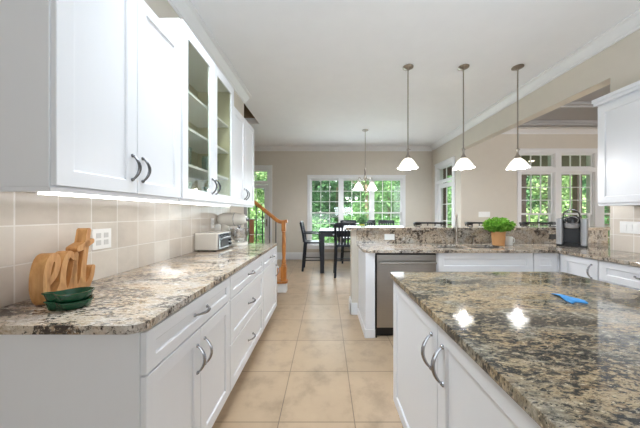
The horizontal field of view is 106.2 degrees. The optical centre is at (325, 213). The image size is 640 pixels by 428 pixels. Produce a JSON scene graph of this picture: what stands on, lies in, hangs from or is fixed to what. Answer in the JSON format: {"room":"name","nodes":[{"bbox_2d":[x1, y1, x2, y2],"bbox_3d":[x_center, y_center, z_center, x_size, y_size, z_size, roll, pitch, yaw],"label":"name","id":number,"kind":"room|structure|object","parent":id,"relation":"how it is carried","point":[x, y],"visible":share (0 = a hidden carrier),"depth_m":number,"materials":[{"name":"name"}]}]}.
{"room":"kitchen","nodes":[
{"label":"kitchen","id":0,"kind":"room"},
{"bbox_2d":[144,0,243,240],"bbox_3d":[-2.647,-0.285,0.595,2.705,3.130,6.390,0,0,0],"label":"wall","id":1,"kind":"structure","parent":0,"point":[161,8],"depth_m":1.99,"materials":[{"name":"paint"}]},
{"bbox_2d":[0,0,180,201],"bbox_3d":[-1.086,-0.593,1.183,0.401,1.034,0.722,0,0,0],"label":"upper cabinet","id":2,"kind":"object","parent":1,"relation":"attached to","point":[90,90],"visible":0.97,"depth_m":0.96,"materials":[{"name":"paint"}]},
{"bbox_2d":[37,192,174,202],"bbox_3d":[-0.990,-0.071,1.183,0.071,0.008,0.663,0,0,0],"label":"light","id":3,"kind":"object","parent":2,"relation":"attached to","point":[38,193],"visible":1,"depth_m":1.01,"materials":[{"name":"white plastic"}]},
{"bbox_2d":[0,192,230,307],"bbox_3d":[-1.291,0.116,1.720,0.008,0.512,3.040,0,0,0],"label":"tiled wall","id":4,"kind":"structure","parent":1,"relation":"attached to","point":[143,233],"depth_m":1.33,"materials":[{"name":"beige tile"}]},
{"bbox_2d":[92,228,110,249],"bbox_3d":[-1.283,0.145,1.375,0.008,0.115,0.116,0,0,0],"label":"outlet plate","id":5,"kind":"object","parent":4,"relation":"attached to","point":[102,237],"visible":0.98,"depth_m":1.37,"materials":[{"name":"white plastic"}]},
{"bbox_2d":[96,233,100,245],"bbox_3d":[-1.280,0.145,1.352,0.002,0.068,0.028,0,0,0],"label":"socket","id":6,"kind":"object","parent":5,"relation":"attached to","point":[98,235],"depth_m":1.35,"materials":[{"name":"white plastic"}]},
{"bbox_2d":[104,232,108,243],"bbox_3d":[-1.280,0.145,1.398,0.002,0.068,0.028,0,0,0],"label":"socket","id":7,"kind":"object","parent":5,"relation":"attached to","point":[106,234],"depth_m":1.40,"materials":[{"name":"white plastic"}]},
{"bbox_2d":[211,218,213,227],"bbox_3d":[-1.283,0.110,2.720,0.008,0.115,0.070,0,0,0],"label":"outlet plate","id":8,"kind":"object","parent":4,"relation":"attached to","point":[212,219],"visible":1,"depth_m":2.71,"materials":[{"name":"white plastic"}]},
{"bbox_2d":[159,18,233,205],"bbox_3d":[-1.083,-0.668,1.978,0.407,1.184,0.867,0,0,0],"label":"upper cabinet","id":9,"kind":"object","parent":1,"relation":"attached to","point":[207,97],"visible":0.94,"depth_m":2.01,"materials":[{"name":"paint"}]},
{"bbox_2d":[174,202,229,206],"bbox_3d":[-0.990,-0.071,1.979,0.071,0.008,0.788,0,0,0],"label":"light","id":10,"kind":"object","parent":9,"relation":"attached to","point":[175,202],"visible":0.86,"depth_m":1.80,"materials":[{"name":"white plastic"}]},
{"bbox_2d":[188,90,227,127],"bbox_3d":[-1.125,-0.864,1.979,0.301,0.018,0.824,0,0,0],"label":"shelf","id":11,"kind":"object","parent":9,"relation":"attached to","point":[197,111],"depth_m":2.09,"materials":[{"name":"paint"}]},
{"bbox_2d":[188,127,227,153],"bbox_3d":[-1.125,-0.604,1.979,0.301,0.018,0.824,0,0,0],"label":"shelf","id":12,"kind":"object","parent":9,"relation":"attached to","point":[197,143],"depth_m":2.07,"materials":[{"name":"paint"}]},
{"bbox_2d":[188,164,227,179],"bbox_3d":[-1.125,-0.344,1.979,0.301,0.018,0.824,0,0,0],"label":"shelf","id":13,"kind":"object","parent":9,"relation":"attached to","point":[194,173],"depth_m":2.06,"materials":[{"name":"paint"}]},
{"bbox_2d":[167,0,251,103],"bbox_3d":[-1.234,-1.792,0.595,0.120,0.114,6.390,0,0,0],"label":"trim","id":14,"kind":"structure","parent":1,"relation":"attached to","point":[185,9],"depth_m":2.51,"materials":[{"name":"paint"}]},
{"bbox_2d":[198,107,253,207],"bbox_3d":[-1.086,-0.593,2.766,0.401,1.034,0.706,0,0,0],"label":"upper cabinet","id":15,"kind":"object","parent":1,"relation":"attached to","point":[243,131],"visible":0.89,"depth_m":2.71,"materials":[{"name":"paint"}]},
{"bbox_2d":[244,104,254,117],"bbox_3d":[-2.500,-2.995,4.475,2.400,2.050,1.150,0,0,0],"label":"wall","id":16,"kind":"structure","parent":0,"point":[247,114],"depth_m":4.95,"materials":[{"name":"brown"}]},
{"bbox_2d":[212,260,402,427],"bbox_3d":[2.000,1.330,2.145,12.000,0.100,9.490,0,0,0],"label":"floor","id":17,"kind":"structure","parent":0,"point":[312,364],"depth_m":1.98,"materials":[{"name":"tile"}]},
{"bbox_2d":[0,277,229,427],"bbox_3d":[-0.935,0.842,1.188,0.719,0.876,0.731,0,0,0],"label":"base cabinet","id":18,"kind":"object","parent":17,"relation":"on","point":[174,372],"visible":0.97,"depth_m":0.82,"materials":[{"name":"paint"}]},
{"bbox_2d":[0,243,276,334],"bbox_3d":[-0.956,0.388,1.926,0.677,0.030,2.258,0,0,0],"label":"countertop","id":19,"kind":"structure","parent":18,"relation":"on","point":[133,301],"depth_m":1.07,"materials":[{"name":"beige stone"}]},
{"bbox_2d":[29,228,94,304],"bbox_3d":[-1.179,0.223,1.091,0.044,0.300,0.322,0,0,-16],"label":"word sign","id":20,"kind":"object","parent":19,"relation":"on","point":[68,269],"visible":0.93,"depth_m":1.05,"materials":[{"name":"brown wood"}]},
{"bbox_2d":[43,295,93,310],"bbox_3d":[-1.008,0.352,0.956,0.116,0.041,0.111,0,0,0],"label":"dish","id":21,"kind":"object","parent":19,"relation":"on","point":[52,306],"visible":0.75,"depth_m":0.92,"materials":[{"name":"green ceramic"}]},
{"bbox_2d":[41,286,94,302],"bbox_3d":[-1.008,0.319,0.956,0.124,0.041,0.118,0,0,0],"label":"dish","id":22,"kind":"object","parent":21,"relation":"on","point":[79,293],"visible":1,"depth_m":0.93,"materials":[{"name":"green ceramic"}]},
{"bbox_2d":[194,231,231,251],"bbox_3d":[-1.149,0.282,2.495,0.269,0.182,0.330,0,0,0],"label":"toaster oven","id":23,"kind":"object","parent":19,"relation":"on","point":[208,240],"visible":1,"depth_m":2.33,"materials":[{"name":"metal"}]},
{"bbox_2d":[217,213,247,245],"bbox_3d":[-1.104,0.180,2.836,0.352,0.384,0.261,0,0,0],"label":"stand mixer","id":24,"kind":"object","parent":19,"relation":"on","point":[225,220],"visible":0.78,"depth_m":2.80,"materials":[{"name":"silver metal"}]},
{"bbox_2d":[230,227,247,241],"bbox_3d":[-1.032,0.255,2.856,0.213,0.165,0.220,0,0,-45],"label":"bowl","id":25,"kind":"object","parent":24,"relation":"on","point":[238,234],"depth_m":2.78,"materials":[{"name":"metal"}]},
{"bbox_2d":[229,255,262,391],"bbox_3d":[-0.935,0.842,1.967,0.719,0.876,0.825,0,0,0],"label":"base cabinet","id":26,"kind":"object","parent":17,"relation":"on","point":[246,285],"visible":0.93,"depth_m":1.85,"materials":[{"name":"paint"}]},
{"bbox_2d":[248,200,287,292],"bbox_3d":[-1.903,0.032,4.370,2.549,2.493,1.020,0,0,0],"label":"stair railing","id":27,"kind":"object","parent":17,"relation":"on","point":[282,280],"depth_m":3.93,"materials":[{"name":"paint"}]},
{"bbox_2d":[263,246,278,329],"bbox_3d":[-0.935,0.842,2.710,0.719,0.876,0.659,0,0,0],"label":"base cabinet","id":28,"kind":"object","parent":17,"relation":"on","point":[270,266],"visible":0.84,"depth_m":2.67,"materials":[{"name":"paint"}]},
{"bbox_2d":[300,221,319,271],"bbox_3d":[-0.332,0.731,5.500,0.532,1.101,0.502,0,0,0],"label":"dining chair","id":29,"kind":"object","parent":17,"relation":"on","point":[302,226],"visible":0.77,"depth_m":5.30,"materials":[{"name":"black paint"}]},
{"bbox_2d":[319,228,349,272],"bbox_3d":[0.927,0.825,5.620,2.145,0.909,1.000,0,0,0],"label":"dining table","id":30,"kind":"object","parent":17,"relation":"on","point":[324,232],"visible":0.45,"depth_m":5.14,"materials":[{"name":"black paint"}]},
{"bbox_2d":[356,214,367,225],"bbox_3d":[0.791,0.191,5.337,0.260,0.356,0.281,0,0,0],"label":"table plant","id":31,"kind":"object","parent":30,"relation":"on","point":[362,218],"visible":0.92,"depth_m":5.30,"materials":[{"name":"green plant"}]},
{"bbox_2d":[332,223,356,277],"bbox_3d":[0.380,0.731,4.948,0.502,1.101,0.532,0,0,0],"label":"dining chair","id":32,"kind":"object","parent":17,"relation":"on","point":[339,225],"visible":0.62,"depth_m":4.76,"materials":[{"name":"black paint"}]},
{"bbox_2d":[340,220,356,263],"bbox_3d":[0.620,0.731,6.382,0.502,1.101,0.532,0,0,0],"label":"dining chair","id":33,"kind":"object","parent":17,"relation":"on","point":[341,221],"visible":0.2,"depth_m":6.54,"materials":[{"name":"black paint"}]},
{"bbox_2d":[358,247,374,337],"bbox_3d":[0.451,0.842,2.739,0.108,0.875,0.558,0,0,0],"label":"end panel","id":34,"kind":"object","parent":17,"relation":"on","point":[366,261],"visible":0.88,"depth_m":2.47,"materials":[{"name":"paint"}]},
{"bbox_2d":[362,220,375,225],"bbox_3d":[1.140,0.731,6.382,0.502,1.101,0.532,0,0,0],"label":"dining chair","id":35,"kind":"object","parent":17,"relation":"on","point":[368,221],"visible":0.22,"depth_m":6.60,"materials":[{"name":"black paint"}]},
{"bbox_2d":[378,220,394,225],"bbox_3d":[1.660,0.731,6.382,0.502,1.101,0.532,0,0,0],"label":"dining chair","id":36,"kind":"object","parent":17,"relation":"on","point":[382,222],"visible":0.23,"depth_m":6.60,"materials":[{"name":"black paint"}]},
{"bbox_2d":[375,253,436,337],"bbox_3d":[0.825,0.842,2.716,0.625,0.874,0.602,0,0,0],"label":"dishwasher","id":37,"kind":"object","parent":17,"relation":"on","point":[385,263],"visible":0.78,"depth_m":2.47,"materials":[{"name":"silver metal"}]},
{"bbox_2d":[413,222,445,225],"bbox_3d":[1.630,0.706,3.780,0.521,1.151,0.490,0,0,-14],"label":"bar stool","id":38,"kind":"object","parent":17,"relation":"on","point":[414,223],"visible":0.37,"depth_m":3.89,"materials":[{"name":"black paint"}]},
{"bbox_2d":[393,281,540,427],"bbox_3d":[0.718,0.842,0.905,0.685,0.876,1.199,0,0,0],"label":"base cabinet","id":39,"kind":"object","parent":17,"relation":"on","point":[437,384],"visible":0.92,"depth_m":0.91,"materials":[{"name":"paint"}]},
{"bbox_2d":[465,222,482,225],"bbox_3d":[2.460,0.706,3.780,0.521,1.151,0.490,0,0,-9],"label":"bar stool","id":40,"kind":"object","parent":17,"relation":"on","point":[467,223],"visible":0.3,"depth_m":3.86,"materials":[{"name":"black paint"}]},
{"bbox_2d":[435,253,532,271],"bbox_3d":[1.640,0.842,2.722,0.989,0.876,0.593,0,0,0],"label":"base cabinet","id":41,"kind":"object","parent":17,"relation":"on","point":[446,262],"visible":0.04,"depth_m":2.47,"materials":[{"name":"paint"}]},
{"bbox_2d":[519,222,555,225],"bbox_3d":[3.360,0.706,3.800,0.521,1.151,0.490,0,0,-6],"label":"bar stool","id":42,"kind":"object","parent":17,"relation":"on","point":[520,223],"visible":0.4,"depth_m":3.86,"materials":[{"name":"black paint"}]},
{"bbox_2d":[533,253,559,271],"bbox_3d":[2.271,0.842,2.744,0.266,0.876,0.549,0,0,0],"label":"base cabinet","id":43,"kind":"object","parent":17,"relation":"on","point":[542,262],"visible":0.24,"depth_m":2.47,"materials":[{"name":"paint"}]},
{"bbox_2d":[560,254,600,280],"bbox_3d":[2.641,0.842,2.287,0.601,0.876,0.362,0,0,0],"label":"base cabinet","id":44,"kind":"object","parent":17,"relation":"on","point":[575,265],"visible":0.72,"depth_m":2.26,"materials":[{"name":"paint"}]},
{"bbox_2d":[599,260,639,290],"bbox_3d":[2.641,0.842,1.793,0.601,0.876,0.619,0,0,0],"label":"base cabinet","id":45,"kind":"object","parent":17,"relation":"on","point":[628,276],"visible":0.34,"depth_m":1.95,"materials":[{"name":"paint"}]},
{"bbox_3d":[3.236,0.842,2.769,0.588,0.875,0.498,0,0,0],"label":"cabinet","id":46,"kind":"object","parent":17,"relation":"on","visible":0},
{"bbox_2d":[357,243,639,266],"bbox_3d":[1.968,0.388,1.940,3.165,0.030,2.159,0,0,0],"label":"countertop","id":47,"kind":"structure","parent":46,"relation":"on","point":[598,251],"depth_m":2.49,"materials":[{"name":"granite"}]},
{"bbox_2d":[454,214,463,243],"bbox_3d":[1.581,0.189,2.900,0.229,0.366,0.101,0,0,-40],"label":"faucet","id":48,"kind":"object","parent":47,"relation":"on","point":[456,218],"visible":0.99,"depth_m":2.81,"materials":[{"name":"silver metal"}]},
{"bbox_2d":[437,247,492,247],"bbox_3d":[1.603,0.499,2.725,0.799,0.191,0.354,0,0,0],"label":"sink","id":49,"kind":"object","parent":47,"relation":"in","point":[437,247],"visible":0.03,"depth_m":2.85,"materials":[{"name":"metal"}]},
{"bbox_2d":[482,217,516,245],"bbox_3d":[2.012,0.205,2.796,0.357,0.336,0.303,0,0,0],"label":"potted herb","id":50,"kind":"object","parent":47,"relation":"on","point":[498,227],"visible":1,"depth_m":2.75,"materials":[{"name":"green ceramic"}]},
{"bbox_2d":[491,231,505,245],"bbox_3d":[2.010,0.290,2.800,0.146,0.165,0.145,0,0,0],"label":"pot","id":51,"kind":"object","parent":50,"relation":"attached to","point":[498,238],"depth_m":2.75,"materials":[{"name":"orange ceramic"}]},
{"bbox_2d":[505,236,514,244],"bbox_3d":[2.173,0.323,2.835,0.100,0.100,0.079,0,0,32],"label":"mug","id":52,"kind":"object","parent":47,"relation":"on","point":[508,239],"visible":0.97,"depth_m":2.81,"materials":[{"name":"white ceramic"}]},
{"bbox_2d":[556,209,587,247],"bbox_3d":[2.825,0.161,2.756,0.313,0.423,0.250,0,0,-42],"label":"coffee maker","id":53,"kind":"object","parent":47,"relation":"on","point":[571,231],"visible":1,"depth_m":2.70,"materials":[{"name":"black plastic"}]},
{"bbox_2d":[563,242,579,245],"bbox_3d":[2.768,0.341,2.704,0.124,0.020,0.132,0,0,-42],"label":"drip tray","id":54,"kind":"object","parent":53,"relation":"on","point":[564,243],"depth_m":2.68,"materials":[{"name":"black plastic"}]},
{"bbox_3d":[1.261,0.842,0.602,0.398,0.875,1.805,0,0,0],"label":"cabinet","id":55,"kind":"object","parent":17,"relation":"on","visible":0},
{"bbox_2d":[390,272,639,427],"bbox_3d":[0.960,0.388,0.594,1.111,0.030,1.888,0,0,0],"label":"countertop","id":56,"kind":"structure","parent":55,"relation":"on","point":[565,364],"depth_m":0.73,"materials":[{"name":"beige stone"}]},
{"bbox_2d":[551,293,587,303],"bbox_3d":[1.059,0.366,1.038,0.071,0.013,0.132,0,0,14],"label":"folded cloth","id":57,"kind":"object","parent":56,"relation":"on","point":[569,299],"visible":1,"depth_m":1.02,"materials":[{"name":"blue fabric"}]},
{"bbox_2d":[254,151,431,251],"bbox_3d":[-0.500,-0.285,6.765,7.200,3.130,0.150,0,0,0],"label":"wall","id":58,"kind":"structure","parent":0,"point":[290,169],"depth_m":6.69,"materials":[{"name":"paint"}]},
{"bbox_2d":[244,165,272,242],"bbox_3d":[-1.965,-0.030,6.748,0.950,2.620,0.184,0,0,0],"label":"door","id":59,"kind":"structure","parent":58,"relation":"in","point":[267,185],"depth_m":6.72,"materials":[{"name":"paint"}]},
{"bbox_2d":[277,252,349,259],"bbox_3d":[0.715,1.179,6.676,4.430,0.199,0.025,0,0,0],"label":"baseboard","id":60,"kind":"structure","parent":58,"relation":"attached to","point":[289,255],"depth_m":6.67,"materials":[{"name":"paint"}]},
{"bbox_2d":[254,146,432,150],"bbox_3d":[-0.525,-1.792,6.629,6.950,0.114,0.120,0,0,0],"label":"trim","id":61,"kind":"structure","parent":58,"relation":"attached to","point":[256,148],"depth_m":6.62,"materials":[{"name":"paint"}]},
{"bbox_2d":[307,175,405,248],"bbox_3d":[0.845,-0.040,6.740,2.770,2.060,0.200,0,0,0],"label":"window","id":62,"kind":"structure","parent":58,"relation":"in","point":[340,178],"depth_m":6.67,"materials":[{"name":"paint"}]},
{"bbox_2d":[350,230,357,302],"bbox_3d":[1.938,0.744,3.123,3.225,1.070,0.155,0,0,0],"label":"wall","id":63,"kind":"structure","parent":0,"point":[353,245],"depth_m":3.04,"materials":[{"name":"paint"}]},
{"bbox_2d":[349,296,357,314],"bbox_3d":[0.353,1.190,3.120,0.094,0.179,0.180,0,0,0],"label":"baseboard","id":64,"kind":"structure","parent":63,"relation":"attached to","point":[353,307],"depth_m":3.03,"materials":[{"name":"paint"}]},
{"bbox_2d":[344,226,609,229],"bbox_3d":[1.915,0.191,3.197,3.330,0.034,0.445,0,0,0],"label":"countertop","id":65,"kind":"structure","parent":63,"relation":"on","point":[345,227],"depth_m":2.98,"materials":[{"name":"beige stone"}]},
{"bbox_2d":[356,230,607,242],"bbox_3d":[1.968,0.291,3.033,3.165,0.164,0.024,0,0,0],"label":"granite splash","id":66,"kind":"object","parent":63,"relation":"attached to","point":[362,236],"visible":0.79,"depth_m":3.02,"materials":[{"name":"granite"}]},
{"bbox_2d":[384,234,394,239],"bbox_3d":[0.798,0.295,3.016,0.127,0.074,0.008,0,0,0],"label":"outlet plate","id":67,"kind":"object","parent":66,"relation":"attached to","point":[386,236],"visible":1,"depth_m":3.01,"materials":[{"name":"white plastic"}]},
{"bbox_2d":[549,234,555,238],"bbox_3d":[2.855,0.292,3.016,0.090,0.065,0.008,0,0,0],"label":"outlet plate","id":68,"kind":"object","parent":66,"relation":"attached to","point":[551,236],"visible":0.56,"depth_m":3.01,"materials":[{"name":"black plastic"}]},
{"bbox_2d":[191,0,639,145],"bbox_3d":[2.000,-1.910,2.145,12.000,0.120,9.490,0,0,0],"label":"ceiling","id":69,"kind":"structure","parent":0,"point":[314,72],"depth_m":2.85,"materials":[{"name":"paint"}]},
{"bbox_2d":[353,129,376,190],"bbox_3d":[0.870,-1.185,5.320,0.546,1.329,0.237,0,0,-7],"label":"chandelier","id":70,"kind":"object","parent":69,"relation":"hanging from","point":[358,186],"visible":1,"depth_m":5.29,"materials":[{"name":"white glass"}]},
{"bbox_2d":[398,64,417,169],"bbox_3d":[1.035,-1.207,3.030,0.246,1.284,0.246,0,0,-22],"label":"pendant light","id":71,"kind":"object","parent":69,"relation":"hanging from","point":[407,163],"visible":1,"depth_m":3.02,"materials":[{"name":"white glass"}]},
{"bbox_2d":[405,148,410,157],"bbox_3d":[1.035,-0.758,3.030,0.072,0.133,0.072,0,0,0],"label":"socket","id":72,"kind":"object","parent":71,"relation":"attached to","point":[407,156],"depth_m":3.01,"materials":[{"name":"silver metal"}]},
{"bbox_2d":[453,64,474,169],"bbox_3d":[1.735,-1.207,3.030,0.246,1.284,0.246,0,0,-22],"label":"pendant light","id":73,"kind":"object","parent":69,"relation":"hanging from","point":[463,163],"visible":1,"depth_m":3.02,"materials":[{"name":"white glass"}]},
{"bbox_2d":[460,148,466,157],"bbox_3d":[1.735,-0.758,3.030,0.072,0.133,0.072,0,0,0],"label":"socket","id":74,"kind":"object","parent":73,"relation":"attached to","point":[463,149],"depth_m":3.02,"materials":[{"name":"silver metal"}]},
{"bbox_2d":[505,64,530,169],"bbox_3d":[2.420,-1.207,3.030,0.246,1.284,0.246,0,0,-22],"label":"pendant light","id":75,"kind":"object","parent":69,"relation":"hanging from","point":[517,163],"visible":1,"depth_m":3.02,"materials":[{"name":"white glass"}]},
{"bbox_2d":[514,148,520,158],"bbox_3d":[2.420,-0.758,3.030,0.072,0.133,0.072,0,0,0],"label":"socket","id":76,"kind":"object","parent":75,"relation":"attached to","point":[517,156],"depth_m":3.02,"materials":[{"name":"silver metal"}]},
{"bbox_2d":[461,47,609,148],"bbox_3d":[3.025,-1.630,3.870,0.150,0.440,2.760,0,0,0],"label":"ceiling beam","id":77,"kind":"structure","parent":69,"relation":"attached to","point":[593,74],"depth_m":3.17,"materials":[{"name":"paint"}]},
{"bbox_2d":[519,101,597,125],"bbox_3d":[5.505,-1.804,3.875,4.790,0.089,1.950,0,0,0],"label":"trim","id":78,"kind":"structure","parent":69,"relation":"attached to","point":[574,104],"depth_m":4.75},
{"bbox_2d":[432,134,467,225],"bbox_3d":[3.025,-0.285,5.970,0.150,3.130,1.440,0,0,0],"label":"wall","id":79,"kind":"structure","parent":0,"point":[452,148],"depth_m":5.38,"materials":[{"name":"paint"}]},
{"bbox_2d":[434,156,454,225],"bbox_3d":[3.008,-0.015,5.970,0.184,2.590,1.000,0,0,0],"label":"door","id":80,"kind":"structure","parent":79,"relation":"in","point":[440,183],"depth_m":6.11,"materials":[{"name":"paint"}]},
{"bbox_2d":[445,156,585,168],"bbox_3d":[8.555,-1.670,7.305,10.890,0.100,3.790,0,0,0],"label":"ceiling","id":81,"kind":"structure","parent":0,"point":[544,159],"depth_m":7.34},
{"bbox_2d":[443,169,585,175],"bbox_3d":[8.555,-1.510,8.810,10.890,0.219,0.180,0,0,0],"label":"window blind","id":82,"kind":"structure","parent":81,"relation":"attached to","point":[449,171],"depth_m":8.72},
{"bbox_2d":[468,134,597,225],"bbox_3d":[5.550,-0.285,5.325,4.900,3.130,0.150,0,0,0],"label":"wall","id":83,"kind":"structure","parent":0,"point":[492,188],"depth_m":5.25,"materials":[{"name":"paint"}]},
{"bbox_2d":[479,212,489,216],"bbox_3d":[3.461,0.022,5.245,0.218,0.087,0.009,0,0,0],"label":"switch plate","id":84,"kind":"object","parent":83,"relation":"attached to","point":[481,214],"visible":1,"depth_m":5.24,"materials":[{"name":"white plastic"}]},
{"bbox_2d":[502,127,597,133],"bbox_3d":[5.550,-1.792,5.189,4.900,0.114,0.120,0,0,0],"label":"trim","id":85,"kind":"structure","parent":83,"relation":"attached to","point":[521,130],"depth_m":5.18,"materials":[{"name":"paint"}]},
{"bbox_2d":[517,148,603,226],"bbox_3d":[5.527,-0.237,5.300,2.735,2.355,0.200,0,0,0],"label":"window","id":86,"kind":"structure","parent":83,"relation":"in","point":[554,170],"depth_m":5.23,"materials":[{"name":"paint"}]},
{"bbox_2d":[562,153,593,226],"bbox_3d":[5.500,-0.245,5.325,0.730,2.150,0.150,0,0,0],"label":"window","id":87,"kind":"structure","parent":83,"relation":"in","point":[589,187],"depth_m":5.29,"materials":[{"name":"paint"}]},
{"bbox_2d":[610,29,639,252],"bbox_3d":[3.025,-0.285,-0.055,0.150,3.130,5.090,0,0,0],"label":"wall","id":88,"kind":"structure","parent":0,"point":[624,54],"depth_m":2.36,"materials":[{"name":"paint"}]},
{"bbox_2d":[429,9,639,149],"bbox_3d":[2.889,-1.792,1.990,0.120,0.114,9.180,0,0,0],"label":"trim","id":89,"kind":"structure","parent":88,"relation":"attached to","point":[630,24],"depth_m":2.95,"materials":[{"name":"paint"}]},
{"bbox_2d":[592,80,639,205],"bbox_3d":[2.758,-0.589,1.875,0.366,1.033,0.950,0,0,0],"label":"upper cabinet","id":90,"kind":"object","parent":88,"relation":"attached to","point":[618,110],"visible":1,"depth_m":2.15,"materials":[{"name":"paint"}]},
{"bbox_2d":[610,206,639,252],"bbox_3d":[2.946,0.116,1.343,0.008,0.512,2.285,0,0,0],"label":"tiled wall","id":91,"kind":"structure","parent":88,"relation":"attached to","point":[628,242],"depth_m":2.37,"materials":[{"name":"beige tile"}]},
{"bbox_2d":[620,221,639,233],"bbox_3d":[2.937,0.135,2.317,0.010,0.114,0.145,0,0,0],"label":"switch plate","id":92,"kind":"object","parent":91,"relation":"attached to","point":[625,226],"visible":1,"depth_m":2.31,"materials":[{"name":"white plastic"}]},
{"bbox_3d":[8.555,1.405,7.205,10.890,0.150,3.590,0,0,0],"label":"floor","id":93,"kind":"structure","parent":0,"visible":0},
{"bbox_2d":[443,175,446,225],"bbox_3d":[4.300,-0.035,8.810,0.220,2.728,0.220,0,0,0],"label":"porch post","id":94,"kind":"object","parent":93,"relation":"on","point":[444,176],"visible":0.14,"depth_m":8.72,"materials":[{"name":"wood"}]},
{"bbox_2d":[521,175,525,225],"bbox_3d":[7.190,-0.035,8.810,0.220,2.728,0.220,0,0,0],"label":"porch post","id":95,"kind":"object","parent":93,"relation":"on","point":[523,217],"visible":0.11,"depth_m":8.72,"materials":[{"name":"wood"}]},
{"bbox_2d":[572,175,581,215],"bbox_3d":[9.220,-0.035,8.810,0.220,2.728,0.220,0,0,0],"label":"porch post","id":96,"kind":"object","parent":93,"relation":"on","point":[575,179],"visible":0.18,"depth_m":8.75,"materials":[{"name":"wood"}]},
{"label":"outside","id":97,"kind":"structure","parent":0,"visible":0},
{"bbox_2d":[254,224,380,242],"bbox_3d":[2.500,1.705,23.450,55.000,0.150,33.100,0,0,0],"label":"ground","id":98,"kind":"structure","parent":97,"point":[325,240],"depth_m":14.49,"materials":[{"name":"green plant"}]},
{"bbox_2d":[250,220,254,242],"bbox_3d":[-3.490,0.900,7.960,2.220,1.440,0.120,0,0,0],"label":"deck railing","id":99,"kind":"object","parent":98,"relation":"on","point":[251,221],"visible":0.07,"depth_m":7.90,"materials":[{"name":"brown wood"}]},
{"bbox_2d":[250,216,263,242],"bbox_3d":[-2.539,0.873,9.039,1.215,1.534,2.019,0,0,-36],"label":"shrub","id":100,"kind":"object","parent":98,"relation":"on","point":[259,225],"visible":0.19,"depth_m":8.92,"materials":[{"name":"green plant"}]},
{"bbox_2d":[250,172,266,226],"bbox_3d":[-4.176,-1.340,11.850,3.940,5.961,2.531,0,0,1],"label":"tree","id":101,"kind":"object","parent":98,"relation":"on","point":[262,174],"visible":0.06,"depth_m":11.46,"materials":[{"name":"green plant"}]},
{"bbox_2d":[312,217,333,242],"bbox_3d":[-0.660,0.873,9.055,2.019,1.534,1.215,0,0,-9],"label":"shrub","id":102,"kind":"object","parent":98,"relation":"on","point":[320,219],"visible":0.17,"depth_m":9.06,"materials":[{"name":"green plant"}]},
{"bbox_2d":[312,181,337,239],"bbox_3d":[-1.067,-1.994,11.711,3.539,7.272,2.810,0,0,-17],"label":"tree","id":103,"kind":"object","parent":98,"relation":"on","point":[315,206],"visible":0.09,"depth_m":11.93,"materials":[{"name":"green plant"}]},
{"bbox_2d":[312,181,355,239],"bbox_3d":[0.623,-1.438,14.547,2.997,6.158,2.379,0,0,2],"label":"tree","id":104,"kind":"object","parent":98,"relation":"on","point":[334,184],"visible":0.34,"depth_m":14.54,"materials":[{"name":"green plant"}]},
{"bbox_2d":[344,181,399,225],"bbox_3d":[2.193,-1.781,11.706,3.634,6.843,2.579,0,0,-14],"label":"tree","id":105,"kind":"object","parent":98,"relation":"on","point":[365,194],"visible":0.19,"depth_m":11.82,"materials":[{"name":"green plant"}]},
{"bbox_2d":[374,181,399,225],"bbox_3d":[3.958,-1.518,14.480,3.354,6.316,2.380,0,0,-3],"label":"tree","id":106,"kind":"object","parent":98,"relation":"on","point":[397,194],"visible":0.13,"depth_m":14.59,"materials":[{"name":"green plant"}]},
{"bbox_2d":[250,172,605,234],"bbox_3d":[5.445,-1.250,19.019,46.446,8.677,3.042,0,0,0],"label":"woodland","id":107,"kind":"object","parent":98,"relation":"on","point":[316,188],"visible":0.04,"depth_m":18.63,"materials":[{"name":"green plant"}]},
{"bbox_2d":[447,176,451,223],"bbox_3d":[5.077,-1.436,11.623,3.267,6.152,2.318,0,0,27],"label":"tree","id":108,"kind":"object","parent":98,"relation":"on","point":[450,199],"visible":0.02,"depth_m":11.43,"materials":[{"name":"green plant"}]},
{"bbox_2d":[447,176,451,223],"bbox_3d":[7.348,-1.179,15.304,2.994,5.639,2.125,0,0,-7],"label":"tree","id":109,"kind":"object","parent":98,"relation":"on","point":[448,176],"visible":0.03,"depth_m":15.41,"materials":[{"name":"green plant"}]},
{"bbox_2d":[526,176,564,221],"bbox_3d":[13.887,-1.422,15.374,2.894,6.127,2.343,0,0,30],"label":"tree","id":110,"kind":"object","parent":98,"relation":"on","point":[533,203],"visible":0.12,"depth_m":15.41,"materials":[{"name":"green plant"}]},
{"bbox_2d":[526,176,606,225],"bbox_3d":[11.245,-1.460,12.411,4.098,6.200,2.633,0,0,21],"label":"tree","id":111,"kind":"object","parent":98,"relation":"on","point":[564,181],"visible":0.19,"depth_m":12.11,"materials":[{"name":"green plant"}]},
{"bbox_2d":[571,177,606,212],"bbox_3d":[17.352,-1.938,15.302,3.485,7.160,2.766,0,0,-28],"label":"tree","id":112,"kind":"object","parent":98,"relation":"on","point":[583,183],"visible":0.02,"depth_m":15.57,"materials":[{"name":"green plant"}]},
{"bbox_2d":[582,194,609,239],"bbox_3d":[14.443,-1.368,12.228,2.929,6.019,2.326,0,0,-15],"label":"tree","id":113,"kind":"object","parent":98,"relation":"on","point":[607,207],"visible":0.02,"depth_m":12.25,"materials":[{"name":"green plant"}]},
{"bbox_2d":[604,217,608,242],"bbox_3d":[12.414,0.873,10.143,2.019,1.534,1.215,0,0,36],"label":"shrub","id":114,"kind":"object","parent":98,"relation":"on","point":[605,221],"visible":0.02,"depth_m":10.35,"materials":[{"name":"green plant"}]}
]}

